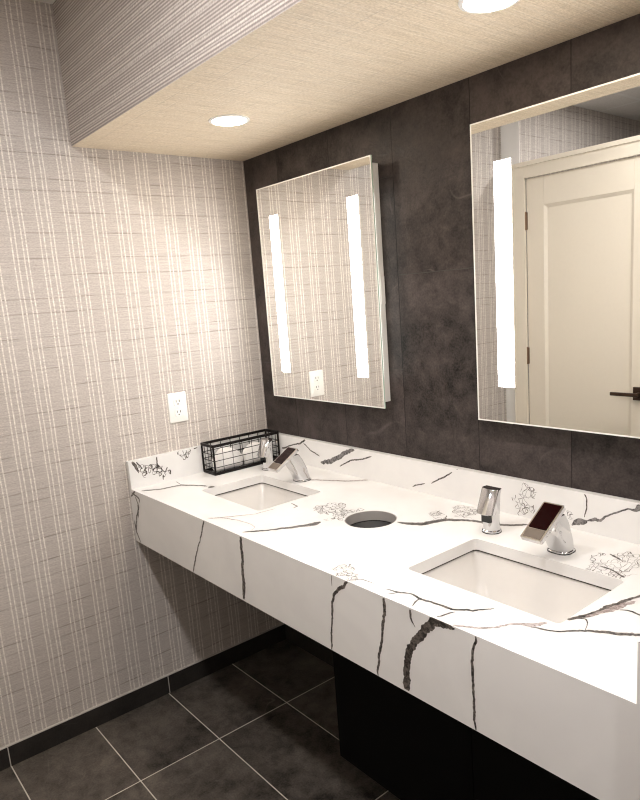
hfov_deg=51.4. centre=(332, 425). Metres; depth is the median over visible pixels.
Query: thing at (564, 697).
countertop
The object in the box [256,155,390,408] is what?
mirror
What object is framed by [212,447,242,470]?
bundle
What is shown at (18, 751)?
baseboard
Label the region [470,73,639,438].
mirror
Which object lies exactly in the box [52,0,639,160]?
soffit
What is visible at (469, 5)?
diffuser
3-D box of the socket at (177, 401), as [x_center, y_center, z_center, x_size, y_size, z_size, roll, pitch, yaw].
[-0.596,-0.088,2.555,0.033,0.028,0.002,-13,14,-38]
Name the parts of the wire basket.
corner post, corner post, frame, corner post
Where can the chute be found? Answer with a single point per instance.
(367, 519)
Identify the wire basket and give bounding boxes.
[200,429,279,475]
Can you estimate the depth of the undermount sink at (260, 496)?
2.49 m
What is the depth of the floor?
2.31 m
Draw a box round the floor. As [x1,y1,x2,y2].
[0,639,399,799]
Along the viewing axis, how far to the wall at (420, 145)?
1.99 m
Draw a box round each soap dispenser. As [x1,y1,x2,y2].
[257,438,272,470]
[476,485,501,534]
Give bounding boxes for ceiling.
[34,0,55,3]
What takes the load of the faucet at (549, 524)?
on the countertop
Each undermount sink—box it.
[215,483,306,510]
[422,550,610,622]
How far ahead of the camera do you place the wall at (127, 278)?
2.37 m
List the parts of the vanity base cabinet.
door, door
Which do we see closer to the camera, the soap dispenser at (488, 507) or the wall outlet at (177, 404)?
the soap dispenser at (488, 507)
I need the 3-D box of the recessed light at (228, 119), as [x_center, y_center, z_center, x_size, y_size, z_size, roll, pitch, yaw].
[-0.317,-0.931,2.034,0.126,0.005,0.126,-13,14,-38]
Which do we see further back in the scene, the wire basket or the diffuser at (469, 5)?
the wire basket
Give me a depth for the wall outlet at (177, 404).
2.56 m
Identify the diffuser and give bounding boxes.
[212,117,245,124]
[464,0,514,10]
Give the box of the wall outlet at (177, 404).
[167,391,187,423]
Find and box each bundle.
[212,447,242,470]
[242,442,259,463]
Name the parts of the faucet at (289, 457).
nozzle plate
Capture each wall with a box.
[0,0,282,747]
[243,14,639,500]
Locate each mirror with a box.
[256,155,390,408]
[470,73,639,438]
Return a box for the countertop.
[126,432,639,799]
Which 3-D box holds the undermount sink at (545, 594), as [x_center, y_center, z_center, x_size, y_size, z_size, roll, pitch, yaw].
[0.411,0.439,1.528,0.300,0.143,0.450,-13,14,-38]
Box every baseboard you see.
[0,623,285,770]
[284,623,333,666]
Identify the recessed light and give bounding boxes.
[208,114,249,125]
[458,0,519,13]
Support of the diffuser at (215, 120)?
attached to the recessed light at (228, 119)
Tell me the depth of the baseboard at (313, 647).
2.87 m
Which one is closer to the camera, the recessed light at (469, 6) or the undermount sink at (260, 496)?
the recessed light at (469, 6)
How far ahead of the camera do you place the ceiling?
2.11 m
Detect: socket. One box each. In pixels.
[174,398,181,405]
[175,409,182,416]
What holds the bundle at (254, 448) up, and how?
in the wire basket
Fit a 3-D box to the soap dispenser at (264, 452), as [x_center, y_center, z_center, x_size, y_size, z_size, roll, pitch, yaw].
[-0.263,0.114,2.602,0.066,0.120,0.053,-13,14,-38]
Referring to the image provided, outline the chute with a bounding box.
[345,511,396,527]
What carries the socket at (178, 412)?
attached to the wall outlet at (177, 404)
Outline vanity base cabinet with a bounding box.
[332,650,598,799]
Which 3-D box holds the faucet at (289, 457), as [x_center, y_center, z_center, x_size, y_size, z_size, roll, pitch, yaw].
[-0.154,0.146,2.380,0.159,0.127,0.062,-13,14,-38]
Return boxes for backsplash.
[267,432,639,544]
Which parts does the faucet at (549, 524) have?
nozzle plate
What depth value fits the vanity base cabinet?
1.80 m
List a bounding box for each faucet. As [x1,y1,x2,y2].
[267,447,310,481]
[520,502,575,555]

